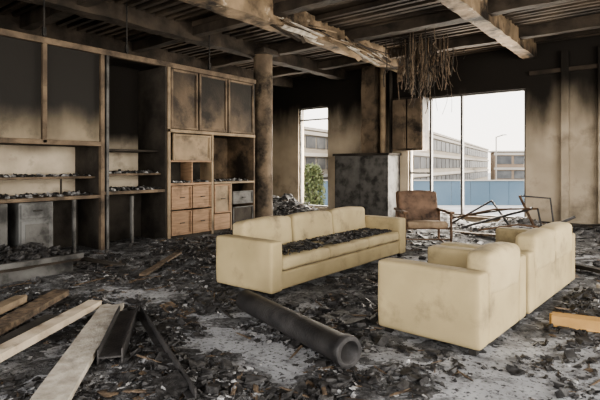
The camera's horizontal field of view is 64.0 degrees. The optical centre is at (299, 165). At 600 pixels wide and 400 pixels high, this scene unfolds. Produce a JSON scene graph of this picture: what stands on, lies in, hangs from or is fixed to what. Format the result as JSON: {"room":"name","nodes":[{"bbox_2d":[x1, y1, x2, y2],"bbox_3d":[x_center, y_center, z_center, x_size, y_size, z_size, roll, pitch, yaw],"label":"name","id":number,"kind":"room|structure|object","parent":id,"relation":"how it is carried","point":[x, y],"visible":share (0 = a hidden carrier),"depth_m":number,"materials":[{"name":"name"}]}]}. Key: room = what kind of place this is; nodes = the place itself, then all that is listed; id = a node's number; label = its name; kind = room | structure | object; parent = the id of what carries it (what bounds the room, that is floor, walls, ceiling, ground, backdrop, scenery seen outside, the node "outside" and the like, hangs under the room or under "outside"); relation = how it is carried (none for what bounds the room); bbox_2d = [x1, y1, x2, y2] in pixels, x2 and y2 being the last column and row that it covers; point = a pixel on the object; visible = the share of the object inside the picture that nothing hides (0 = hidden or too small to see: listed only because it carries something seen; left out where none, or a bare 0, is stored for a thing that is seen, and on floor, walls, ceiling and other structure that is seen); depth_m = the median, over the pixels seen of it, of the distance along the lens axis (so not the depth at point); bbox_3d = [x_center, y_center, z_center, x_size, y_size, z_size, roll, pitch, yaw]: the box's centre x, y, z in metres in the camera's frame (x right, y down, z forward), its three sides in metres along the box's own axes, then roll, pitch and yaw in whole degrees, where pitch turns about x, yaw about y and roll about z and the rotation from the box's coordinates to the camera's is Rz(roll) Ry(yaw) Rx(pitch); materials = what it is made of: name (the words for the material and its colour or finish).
{"room":"fire-damaged room","nodes":[
{"label":"fire-damaged room","id":0,"kind":"room"},
{"bbox_2d":[2,0,377,43],"bbox_3d":[0.061,-3.225,6.521,16.600,0.250,15.900,0,0,38],"label":"ceiling","id":1,"kind":"structure","parent":0,"point":[350,3],"depth_m":9.45,"materials":[{"name":"black wood"}]},
{"bbox_2d":[42,0,46,36],"bbox_3d":[-4.142,-2.585,7.769,0.060,1.030,0.060,0,0,38],"label":"rod","id":2,"kind":"object","parent":1,"relation":"hanging from","point":[44,29],"depth_m":7.75,"materials":[{"name":"black metal"}]},
{"bbox_2d":[21,0,105,30],"bbox_3d":[-0.526,-2.930,5.776,16.015,0.322,0.229,0,0,38],"label":"cross beam","id":3,"kind":"structure","parent":1,"relation":"attached to","point":[32,19],"depth_m":9.16,"materials":[{"name":"brown wood"}]},
{"bbox_2d":[125,2,128,53],"bbox_3d":[-3.223,-2.585,8.929,0.060,1.030,0.060,0,0,38],"label":"rod","id":4,"kind":"object","parent":1,"relation":"hanging from","point":[126,46],"depth_m":8.91,"materials":[{"name":"black metal"}]},
{"bbox_2d":[0,12,292,88],"bbox_3d":[-5.114,-2.891,10.611,0.337,0.414,15.313,0,0,38],"label":"ceiling beam","id":5,"kind":"structure","parent":1,"relation":"attached to","point":[9,22],"depth_m":11.35,"materials":[{"name":"brown wood"}]},
{"bbox_2d":[23,0,348,80],"bbox_3d":[-3.310,-2.890,9.194,0.340,0.418,15.324,0,0,38],"label":"ceiling beam","id":6,"kind":"structure","parent":1,"relation":"attached to","point":[110,12],"depth_m":9.87,"materials":[{"name":"brown wood"}]},
{"bbox_2d":[208,35,210,69],"bbox_3d":[-1.982,-2.585,10.497,0.060,1.030,0.060,0,0,38],"label":"rod","id":7,"kind":"object","parent":1,"relation":"hanging from","point":[209,64],"depth_m":10.48,"materials":[{"name":"black metal"}]},
{"bbox_2d":[131,0,345,52],"bbox_3d":[1.028,-2.930,7.735,16.022,0.332,0.232,0,0,38],"label":"cross beam","id":8,"kind":"structure","parent":1,"relation":"attached to","point":[288,7],"depth_m":9.68,"materials":[{"name":"brown wood"}]},
{"bbox_2d":[176,0,417,72],"bbox_3d":[-1.545,-2.852,7.793,0.435,0.489,15.316,0,0,38],"label":"ceiling beam","id":9,"kind":"structure","parent":1,"relation":"attached to","point":[259,13],"depth_m":8.92,"materials":[{"name":"brown wood"}]},
{"bbox_2d":[0,0,599,79],"bbox_3d":[0.085,-3.020,6.551,16.000,0.192,15.292,0,0,38],"label":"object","id":10,"kind":"structure","parent":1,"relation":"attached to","point":[380,12],"depth_m":10.09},
{"bbox_2d":[270,17,397,69],"bbox_3d":[1.327,-2.573,10.815,0.769,0.463,5.347,0,0,38],"label":"cladding","id":11,"kind":"object","parent":1,"relation":"attached to","point":[292,26],"visible":0.98,"depth_m":9.93,"materials":[{"name":"brown wood"}]},
{"bbox_2d":[207,0,576,68],"bbox_3d":[2.512,-2.931,9.619,16.008,0.328,0.232,0,0,38],"label":"cross beam","id":12,"kind":"structure","parent":1,"relation":"attached to","point":[498,7],"depth_m":9.78,"materials":[{"name":"brown wood"}]},
{"bbox_2d":[383,28,465,123],"bbox_3d":[2.927,-2.077,11.338,1.884,2.049,1.965,0,0,16],"label":"wire bundle","id":13,"kind":"object","parent":1,"relation":"hanging from","point":[423,59],"visible":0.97,"depth_m":11.35,"materials":[{"name":"brown metal"}]},
{"bbox_2d":[273,13,599,76],"bbox_3d":[3.819,-2.930,11.262,16.018,0.332,0.226,0,0,38],"label":"cross beam","id":14,"kind":"structure","parent":1,"relation":"attached to","point":[592,21],"depth_m":10.86,"materials":[{"name":"brown wood"}]},
{"bbox_2d":[437,0,536,59],"bbox_3d":[0.925,-2.867,5.838,0.341,0.468,15.328,0,0,38],"label":"ceiling beam","id":15,"kind":"structure","parent":1,"relation":"attached to","point":[501,29],"depth_m":9.30,"materials":[{"name":"brown wood"}]},
{"bbox_2d":[0,238,599,399],"bbox_3d":[0.061,1.650,6.521,16.600,0.300,15.900,0,0,38],"label":"floor slab","id":16,"kind":"structure","parent":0,"point":[500,385],"depth_m":3.78,"materials":[{"name":"concrete"}]},
{"bbox_2d":[0,204,6,245],"bbox_3d":[-4.775,1.010,7.308,0.540,0.860,0.430,0,0,38],"label":"base cabinet","id":17,"kind":"object","parent":16,"relation":"on","point":[3,207],"visible":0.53,"depth_m":7.27,"materials":[{"name":"metal"}]},
{"bbox_2d":[0,246,83,284],"bbox_3d":[-5.425,1.355,4.852,1.491,0.290,5.887,0,0,38],"label":"raised platform","id":18,"kind":"object","parent":16,"relation":"on","point":[13,271],"visible":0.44,"depth_m":6.27,"materials":[{"name":"grey concrete"}]},
{"bbox_2d":[0,242,70,263],"bbox_3d":[-4.584,1.208,5.923,1.330,0.145,3.107,0,0,38],"label":"debris","id":19,"kind":"object","parent":18,"relation":"on","point":[32,250],"visible":0.99,"depth_m":6.66,"materials":[{"name":"black"}]},
{"bbox_2d":[0,28,255,252],"bbox_3d":[-4.879,-0.310,7.644,1.100,3.620,10.930,0,0,38],"label":"shelving unit","id":20,"kind":"object","parent":16,"relation":"on","point":[66,107],"visible":0.78,"depth_m":8.62,"materials":[{"name":"paint"}]},
{"bbox_2d":[0,193,100,203],"bbox_3d":[-6.066,0.540,6.072,0.950,0.060,6.990,0,0,38],"label":"countertop","id":21,"kind":"structure","parent":20,"relation":"on","point":[38,198],"depth_m":7.84,"materials":[{"name":"brown wood"}]},
{"bbox_2d":[0,169,248,198],"bbox_3d":[-3.926,0.302,8.743,0.900,0.485,7.841,0,0,38],"label":"debris","id":22,"kind":"object","parent":20,"relation":"on","point":[27,195],"visible":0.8,"depth_m":8.73,"materials":[{"name":"grey wood"}]},
{"bbox_2d":[105,189,164,194],"bbox_3d":[-3.465,0.490,9.357,0.950,0.060,1.310,0,0,38],"label":"countertop","id":23,"kind":"structure","parent":20,"relation":"on","point":[132,191],"depth_m":9.05,"materials":[{"name":"brown wood"}]},
{"bbox_2d":[167,66,254,238],"bbox_3d":[-2.233,-0.250,10.875,0.998,3.500,2.520,0,0,38],"label":"storage cabinet","id":24,"kind":"object","parent":16,"relation":"on","point":[203,103],"visible":0.91,"depth_m":10.39,"materials":[{"name":"wood"}]},
{"bbox_2d":[171,182,210,185],"bbox_3d":[-2.640,0.375,10.400,0.950,0.050,1.130,0,0,38],"label":"niche shelf","id":25,"kind":"object","parent":24,"relation":"attached to","point":[191,183],"depth_m":10.18,"materials":[{"name":"brown wood"}]},
{"bbox_2d":[214,180,253,183],"bbox_3d":[-1.871,0.375,11.354,0.970,0.050,1.280,0,0,38],"label":"shelf","id":26,"kind":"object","parent":24,"relation":"on","point":[250,181],"depth_m":10.98,"materials":[{"name":"brown wood"}]},
{"bbox_2d":[253,54,272,217],"bbox_3d":[-0.916,-0.650,11.922,0.494,4.300,0.486,0,0,38],"label":"column","id":27,"kind":"structure","parent":16,"relation":"on","point":[263,63],"depth_m":11.72,"materials":[{"name":"brown concrete"}]},
{"bbox_2d":[254,47,279,56],"bbox_3d":[-0.916,-2.800,11.924,0.600,0.120,0.600,0,0,38],"label":"column capital","id":28,"kind":"object","parent":27,"relation":"on","point":[262,50],"depth_m":11.67,"materials":[{"name":"brown concrete"}]},
{"bbox_2d":[236,290,361,368],"bbox_3d":[-0.098,1.380,4.242,0.244,0.244,1.654,0,0,-34],"label":"pipe","id":29,"kind":"object","parent":16,"relation":"on","point":[344,349],"visible":0.99,"depth_m":3.91,"materials":[{"name":"metal"}]},
{"bbox_2d":[0,194,599,399],"bbox_3d":[0.675,1.210,7.297,15.900,0.619,13.280,0,0,38],"label":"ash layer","id":30,"kind":"object","parent":16,"relation":"on","point":[18,364],"visible":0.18,"depth_m":4.97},
{"bbox_2d":[0,295,26,314],"bbox_3d":[-2.962,1.400,4.358,0.135,0.076,1.468,0,0,2],"label":"wooden plank","id":31,"kind":"object","parent":30,"relation":"on","point":[14,301],"visible":1,"depth_m":4.85,"materials":[{"name":"brown wood"}]},
{"bbox_2d":[6,201,52,247],"bbox_3d":[-4.381,1.010,7.805,0.540,0.860,0.520,0,0,38],"label":"base cabinet","id":32,"kind":"object","parent":30,"relation":"on","point":[27,222],"visible":0.75,"depth_m":7.63,"materials":[{"name":"metal"}]},
{"bbox_2d":[30,303,123,399],"bbox_3d":[-1.690,1.431,3.773,0.225,0.051,2.347,0,0,-11],"label":"wooden plank","id":33,"kind":"object","parent":30,"relation":"on","point":[67,375],"visible":0.9,"depth_m":3.47,"materials":[{"name":"beige wood"}]},
{"bbox_2d":[81,257,125,266],"bbox_3d":[-3.043,1.425,7.192,0.975,0.084,0.125,0,0,20],"label":"wooden plank","id":34,"kind":"object","parent":30,"relation":"on","point":[85,259],"visible":0.73,"depth_m":7.13,"materials":[{"name":"black wood"}]},
{"bbox_2d":[97,304,137,364],"bbox_3d":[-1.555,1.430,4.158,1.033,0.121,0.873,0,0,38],"label":"channel","id":35,"kind":"object","parent":30,"relation":"on","point":[115,342],"depth_m":3.99,"materials":[{"name":"black metal"}]},
{"bbox_2d":[139,251,181,275],"bbox_3d":[-2.035,1.430,7.098,0.105,0.037,1.448,0,2,5],"label":"wooden plank","id":36,"kind":"object","parent":30,"relation":"on","point":[159,264],"visible":0.99,"depth_m":6.92,"materials":[{"name":"brown wood"}]},
{"bbox_2d":[137,305,196,399],"bbox_3d":[-1.142,1.426,3.888,0.061,0.081,1.990,0,0,-28],"label":"steel angle bar","id":37,"kind":"object","parent":30,"relation":"on","point":[150,328],"visible":0.85,"depth_m":3.78,"materials":[{"name":"black metal"}]},
{"bbox_2d":[0,193,599,399],"bbox_3d":[0.505,1.215,8.053,14.483,0.696,11.909,0,0,38],"label":"debris","id":38,"kind":"object","parent":30,"relation":"on","point":[170,383],"visible":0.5,"depth_m":4.04,"materials":[{"name":"grey wood"}]},
{"bbox_2d":[0,314,57,344],"bbox_3d":[-2.417,1.450,3.893,0.186,0.047,1.466,0,0,4],"label":"wooden plank","id":39,"kind":"object","parent":38,"relation":"on","point":[44,318],"visible":0.44,"depth_m":4.24,"materials":[{"name":"black wood"}]},
{"bbox_2d":[0,289,68,335],"bbox_3d":[-2.686,1.435,4.588,0.187,0.067,1.786,0,0,-1],"label":"wooden plank","id":40,"kind":"object","parent":38,"relation":"on","point":[18,316],"visible":1,"depth_m":4.72,"materials":[{"name":"brown wood"}]},
{"bbox_2d":[0,300,101,362],"bbox_3d":[-2.205,1.391,3.703,0.147,0.066,2.445,0,0,5],"label":"wooden plank","id":41,"kind":"object","parent":38,"relation":"on","point":[13,346],"visible":1,"depth_m":4.03,"materials":[{"name":"beige wood"}]},
{"bbox_2d":[549,312,599,332],"bbox_3d":[2.622,1.430,4.353,0.638,0.102,0.142,0,0,27],"label":"timber offcut","id":42,"kind":"object","parent":38,"relation":"on","point":[589,323],"visible":0.95,"depth_m":4.36,"materials":[{"name":"brown wood"}]},
{"bbox_2d":[333,153,401,216],"bbox_3d":[1.971,0.565,14.249,1.900,1.870,0.790,0,0,38],"label":"hearth","id":43,"kind":"object","parent":30,"relation":"on","point":[369,181],"visible":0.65,"depth_m":13.82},
{"bbox_2d":[361,65,379,152],"bbox_3d":[2.145,-1.735,14.305,0.475,2.740,0.534,0,0,38],"label":"shaft","id":44,"kind":"object","parent":43,"relation":"on","point":[370,75],"visible":0.77,"depth_m":14.11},
{"bbox_2d":[380,67,385,152],"bbox_3d":[2.413,-1.690,13.970,0.180,2.620,0.171,0,0,38],"label":"flue pipe","id":45,"kind":"object","parent":43,"relation":"on","point":[382,88],"visible":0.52,"depth_m":13.90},
{"bbox_2d":[389,70,391,152],"bbox_3d":[2.624,-1.690,13.866,0.090,2.620,0.086,0,0,38],"label":"pipe","id":46,"kind":"object","parent":43,"relation":"on","point":[390,71],"visible":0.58,"depth_m":13.82,"materials":[{"name":"black metal"}]},
{"bbox_2d":[394,190,454,242],"bbox_3d":[2.377,0.999,9.357,0.963,1.014,1.043,0,0,0],"label":"armchair","id":47,"kind":"object","parent":30,"relation":"on","point":[420,209],"visible":0.83,"depth_m":9.62,"materials":[{"name":"leather"}]},
{"bbox_2d":[449,230,495,236],"bbox_3d":[3.764,1.401,9.839,0.168,0.047,1.570,0,-1,-40],"label":"board","id":48,"kind":"object","parent":30,"relation":"on","point":[455,231],"visible":0.56,"depth_m":9.88,"materials":[{"name":"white wood"}]},
{"bbox_2d":[453,210,505,216],"bbox_3d":[4.404,1.153,11.691,1.432,0.341,0.166,0,0,38],"label":"board","id":49,"kind":"object","parent":30,"relation":"on","point":[493,210],"visible":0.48,"depth_m":11.51,"materials":[{"name":"brown wood"}]},
{"bbox_2d":[452,195,575,231],"bbox_3d":[4.440,1.044,10.520,2.731,0.827,1.247,0,0,38],"label":"metal frame","id":50,"kind":"object","parent":30,"relation":"on","point":[525,209],"visible":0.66,"depth_m":10.41,"materials":[{"name":"metal"}]},
{"bbox_2d":[571,224,599,226],"bbox_3d":[6.019,1.248,10.091,0.166,0.244,1.442,0,0,-31],"label":"board","id":51,"kind":"object","parent":30,"relation":"on","point":[580,225],"visible":0.59,"depth_m":10.05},
{"bbox_2d":[575,263,599,272],"bbox_3d":[4.081,1.420,6.529,0.126,0.057,1.789,0,-1,-21],"label":"wooden plank","id":52,"kind":"object","parent":30,"relation":"on","point":[577,266],"visible":0.43,"depth_m":6.67,"materials":[{"name":"black wood"}]},
{"bbox_2d":[216,206,405,297],"bbox_3d":[0.359,1.086,6.953,0.940,0.827,3.360,0,0,38],"label":"sofa","id":53,"kind":"object","parent":16,"relation":"on","point":[251,258],"visible":0.81,"depth_m":6.19,"materials":[{"name":"fabric"}]},
{"bbox_2d":[233,215,292,243],"bbox_3d":[-0.478,0.911,6.364,0.275,0.475,0.976,-7,-5,37],"label":"cushion","id":54,"kind":"object","parent":53,"relation":"on","point":[279,228],"depth_m":6.26,"materials":[{"name":"fabric"}]},
{"bbox_2d":[282,244,329,269],"bbox_3d":[-0.192,1.139,6.138,0.786,0.195,0.993,0,0,38],"label":"seat cushion","id":55,"kind":"object","parent":53,"relation":"on","point":[306,259],"depth_m":5.90,"materials":[{"name":"fabric"}]},
{"bbox_2d":[286,210,332,241],"bbox_3d":[0.135,0.911,7.136,0.269,0.475,0.977,-7,-5,38],"label":"cushion","id":56,"kind":"object","parent":53,"relation":"on","point":[309,224],"depth_m":6.98,"materials":[{"name":"fabric"}]},
{"bbox_2d":[303,238,367,257],"bbox_3d":[0.418,1.138,6.907,0.787,0.194,0.995,0,0,38],"label":"seat cushion","id":57,"kind":"object","parent":53,"relation":"on","point":[355,247],"depth_m":6.64,"materials":[{"name":"fabric"}]},
{"bbox_2d":[282,227,391,254],"bbox_3d":[0.448,1.033,6.803,0.556,0.067,2.718,0,0,38],"label":"debris","id":58,"kind":"object","parent":53,"relation":"on","point":[300,245],"visible":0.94,"depth_m":6.73,"materials":[{"name":"black"}]},
{"bbox_2d":[328,206,365,233],"bbox_3d":[0.744,0.913,7.905,0.273,0.471,0.985,-7,-5,38],"label":"cushion","id":59,"kind":"object","parent":53,"relation":"on","point":[344,219],"depth_m":7.75,"materials":[{"name":"fabric"}]},
{"bbox_2d":[345,229,398,247],"bbox_3d":[1.030,1.140,7.677,0.787,0.190,0.994,0,0,38],"label":"seat cushion","id":60,"kind":"object","parent":53,"relation":"on","point":[388,239],"depth_m":7.44,"materials":[{"name":"fabric"}]},
{"bbox_2d":[378,241,525,355],"bbox_3d":[1.437,1.094,4.445,0.961,0.813,1.181,0,0,41],"label":"armchair","id":61,"kind":"object","parent":16,"relation":"on","point":[463,297],"visible":1,"depth_m":4.02,"materials":[{"name":"fabric"}]},
{"bbox_2d":[466,241,519,295],"bbox_3d":[1.704,0.898,4.210,0.246,0.421,0.777,2,1,42],"label":"cushion","id":62,"kind":"object","parent":61,"relation":"on","point":[501,260],"depth_m":4.03,"materials":[{"name":"fabric"}]},
{"bbox_2d":[440,221,574,317],"bbox_3d":[2.512,1.083,5.660,0.966,0.833,1.942,0,0,41],"label":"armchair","id":63,"kind":"object","parent":16,"relation":"on","point":[548,249],"visible":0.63,"depth_m":5.15,"materials":[{"name":"fabric"}]},
{"bbox_2d":[516,228,555,270],"bbox_3d":[2.527,0.888,5.136,0.251,0.441,0.761,2,2,42],"label":"cushion","id":64,"kind":"object","parent":63,"relation":"on","point":[542,241],"depth_m":4.94,"materials":[{"name":"fabric"}]},
{"bbox_2d":[539,221,571,258],"bbox_3d":[3.031,0.887,5.712,0.248,0.431,0.766,2,2,42],"label":"cushion","id":65,"kind":"object","parent":63,"relation":"on","point":[563,230],"depth_m":5.59,"materials":[{"name":"fabric"}]},
{"bbox_2d":[272,35,599,223],"bbox_3d":[4.902,-0.800,12.636,16.600,4.600,0.300,0,0,38],"label":"wall","id":66,"kind":"structure","parent":0,"point":[497,70],"depth_m":11.91,"materials":[{"name":"paint"}]},
{"bbox_2d":[300,110,301,202],"bbox_3d":[0.036,-0.295,16.438,0.050,3.310,0.100,0,0,38],"label":"frame","id":67,"kind":"object","parent":66,"relation":"attached to","point":[300,110],"visible":0.56,"depth_m":16.40,"materials":[{"name":"paint"}]},
{"bbox_2d":[300,106,327,110],"bbox_3d":[0.495,-1.925,16.075,1.220,0.050,0.100,0,0,38],"label":"window frame","id":68,"kind":"structure","parent":66,"relation":"in","point":[326,106],"depth_m":16.02,"materials":[{"name":"paint"}]},
{"bbox_2d":[301,118,327,120],"bbox_3d":[0.495,-1.550,16.075,1.220,0.050,0.080,0,0,38],"label":"transom","id":69,"kind":"object","parent":66,"relation":"attached to","point":[319,118],"visible":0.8,"depth_m":16.04,"materials":[{"name":"paint"}]},
{"bbox_2d":[306,204,327,207],"bbox_3d":[0.495,1.335,16.075,1.220,0.050,0.100,0,0,38],"label":"frame","id":70,"kind":"object","parent":66,"relation":"attached to","point":[306,204],"visible":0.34,"depth_m":15.94,"materials":[{"name":"paint"}]},
{"bbox_2d":[409,151,411,189],"bbox_3d":[3.212,-0.295,13.924,0.050,3.270,0.100,0,0,38],"label":"frame","id":71,"kind":"object","parent":66,"relation":"attached to","point":[410,152],"visible":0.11,"depth_m":13.89,"materials":[{"name":"paint"}]},
{"bbox_2d":[393,96,428,150],"bbox_3d":[3.109,-1.175,13.536,0.910,1.490,0.495,0,0,38],"label":"upper cabinet","id":72,"kind":"object","parent":66,"relation":"attached to","point":[409,133],"visible":0.96,"depth_m":13.32,"materials":[{"name":"brown wood"}]},
{"bbox_2d":[411,172,428,173],"bbox_3d":[3.447,0.200,13.738,0.650,0.050,0.080,0,0,38],"label":"transom","id":73,"kind":"object","parent":66,"relation":"attached to","point":[411,172],"visible":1,"depth_m":13.70,"materials":[{"name":"paint"}]},
{"bbox_2d":[429,89,523,214],"bbox_3d":[4.427,-0.295,12.962,3.150,3.270,0.120,0,0,38],"label":"window","id":74,"kind":"structure","parent":66,"relation":"in","point":[515,90],"depth_m":12.98,"materials":[{"name":"paint"}]},
{"bbox_2d":[440,212,513,218],"bbox_3d":[4.427,1.315,12.962,3.150,0.050,0.100,0,0,38],"label":"frame","id":75,"kind":"object","parent":66,"relation":"attached to","point":[510,217],"visible":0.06,"depth_m":12.57,"materials":[{"name":"paint"}]},
{"bbox_2d":[449,215,509,220],"bbox_3d":[4.352,1.365,12.867,3.250,0.070,0.100,0,0,38],"label":"trim","id":76,"kind":"structure","parent":66,"relation":"attached to","point":[466,217],"depth_m":12.55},
{"bbox_2d":[524,89,525,216],"bbox_3d":[5.642,-0.295,11.999,0.050,3.270,0.100,0,0,38],"label":"frame","id":77,"kind":"object","parent":66,"relation":"attached to","point":[524,89],"visible":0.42,"depth_m":11.96,"materials":[{"name":"paint"}]},
{"bbox_2d":[541,221,578,224],"bbox_3d":[8.322,1.420,9.706,7.000,0.160,0.050,0,0,38],"label":"baseboard","id":78,"kind":"structure","parent":66,"relation":"attached to","point":[544,222],"depth_m":11.24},
{"bbox_2d":[529,64,597,75],"bbox_3d":[8.346,-2.270,9.655,6.900,0.100,0.100,0,0,38],"label":"trim","id":79,"kind":"structure","parent":66,"relation":"attached to","point":[590,66],"depth_m":11.34,"materials":[{"name":"brown wood"}]},
{"bbox_2d":[561,50,568,222],"bbox_3d":[6.240,-0.600,11.296,0.160,4.200,0.140,0,0,38],"label":"pilaster","id":80,"kind":"object","parent":66,"relation":"attached to","point":[564,54],"visible":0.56,"depth_m":11.24,"materials":[{"name":"paint"}]},
{"bbox_2d":[598,46,599,223],"bbox_3d":[6.824,-0.600,10.834,0.150,4.200,0.140,0,0,38],"label":"pilaster","id":81,"kind":"object","parent":66,"relation":"attached to","point":[598,46],"visible":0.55,"depth_m":10.81,"materials":[{"name":"paint"}]},
{"label":"outside","id":82,"kind":"structure","parent":0,"visible":0},
{"bbox_2d":[308,173,523,216],"bbox_3d":[72.147,4.600,155.565,320.000,0.200,306.500,0,0,38],"label":"ground","id":83,"kind":"structure","parent":82,"point":[456,208],"depth_m":50.83,"materials":[{"name":"grey concrete"}]},
{"bbox_2d":[304,163,326,205],"bbox_3d":[1.058,2.088,40.012,2.292,4.833,2.403,0,0,38],"label":"bush","id":84,"kind":"object","parent":83,"relation":"on","point":[314,175],"visible":0.79,"depth_m":39.53,"materials":[{"name":"green plant"}]},
{"bbox_2d":[304,126,327,197],"bbox_3d":[-2.050,-0.338,74.055,15.650,9.675,28.975,0,0,29],"label":"apartment block","id":85,"kind":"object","parent":83,"relation":"on","point":[315,139],"visible":0.19,"depth_m":66.23,"materials":[{"name":"white concrete"}]},
{"bbox_2d":[317,180,523,204],"bbox_3d":[28.649,3.045,55.078,54.000,2.910,0.300,0,0,0],"label":"fence","id":86,"kind":"object","parent":83,"relation":"on","point":[476,192],"visible":0.32,"depth_m":55.02,"materials":[{"name":"blue metal"}]},
{"bbox_2d":[413,132,488,179],"bbox_3d":[33.625,-0.438,108.767,7.650,9.875,105.053,0,0,27],"label":"office block","id":87,"kind":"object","parent":83,"relation":"on","point":[446,149],"visible":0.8,"depth_m":90.23,"materials":[{"name":"white concrete"}]},
{"bbox_2d":[495,134,506,179],"bbox_3d":[37.841,-0.709,90.422,2.320,10.418,1.464,0,0,38],"label":"street light","id":88,"kind":"object","parent":83,"relation":"on","point":[502,134],"visible":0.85,"depth_m":91.45,"materials":[{"name":"grey metal"}]},
{"bbox_2d":[490,152,523,179],"bbox_3d":[63.265,0.500,118.570,30.017,8.000,4.000,0,0,8],"label":"building","id":89,"kind":"structure","parent":83,"relation":"on","point":[492,156],"depth_m":118.55,"materials":[{"name":"beige concrete"}]},
{"bbox_2d":[497,171,511,178],"bbox_3d":[50.244,2.128,118.448,3.688,1.980,0.151,0,0,8],"label":"glazing","id":90,"kind":"object","parent":89,"relation":"attached to","point":[500,174],"visible":1,"depth_m":118.35,"materials":[{"name":"grey glass"}]},
{"bbox_2d":[497,156,511,163],"bbox_3d":[50.244,-1.472,118.448,3.688,1.980,0.151,0,0,8],"label":"glazing","id":91,"kind":"object","parent":89,"relation":"attached to","point":[500,159],"visible":1,"depth_m":118.35,"materials":[{"name":"grey glass"}]},
{"bbox_2d":[489,151,523,152],"bbox_3d":[63.266,-3.600,118.570,30.617,0.350,4.600,0,0,8],"label":"parapet","id":92,"kind":"object","parent":89,"relation":"on","point":[489,151],"visible":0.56,"depth_m":118.10,"materials":[{"name":"white concrete"}]},
{"bbox_2d":[494,167,523,169],"bbox_3d":[62.952,0.652,116.443,30.317,0.576,0.400,0,0,8],"label":"band","id":93,"kind":"object","parent":89,"relation":"attached to","point":[498,168],"visible":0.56,"depth_m":117.95,"materials":[{"name":"white concrete"}]},
{"bbox_2d":[494,153,523,154],"bbox_3d":[62.952,-2.948,116.443,30.317,0.576,0.400,0,0,8],"label":"band","id":94,"kind":"object","parent":89,"relation":"attached to","point":[494,153],"visible":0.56,"depth_m":117.95,"materials":[{"name":"white concrete"}]},
{"bbox_2d":[514,171,523,178],"bbox_3d":[54.486,2.128,117.823,3.688,1.980,0.151,0,0,8],"label":"glazing","id":95,"kind":"object","parent":89,"relation":"attached to","point":[517,174],"visible":0.64,"depth_m":117.84,"materials":[{"name":"grey glass"}]},
{"bbox_2d":[514,156,523,163],"bbox_3d":[54.486,-1.472,117.823,3.688,1.980,0.151,0,0,8],"label":"glazing","id":96,"kind":"object","parent":89,"relation":"attached to","point":[517,159],"visible":0.64,"depth_m":117.84,"materials":[{"name":"grey glass"}]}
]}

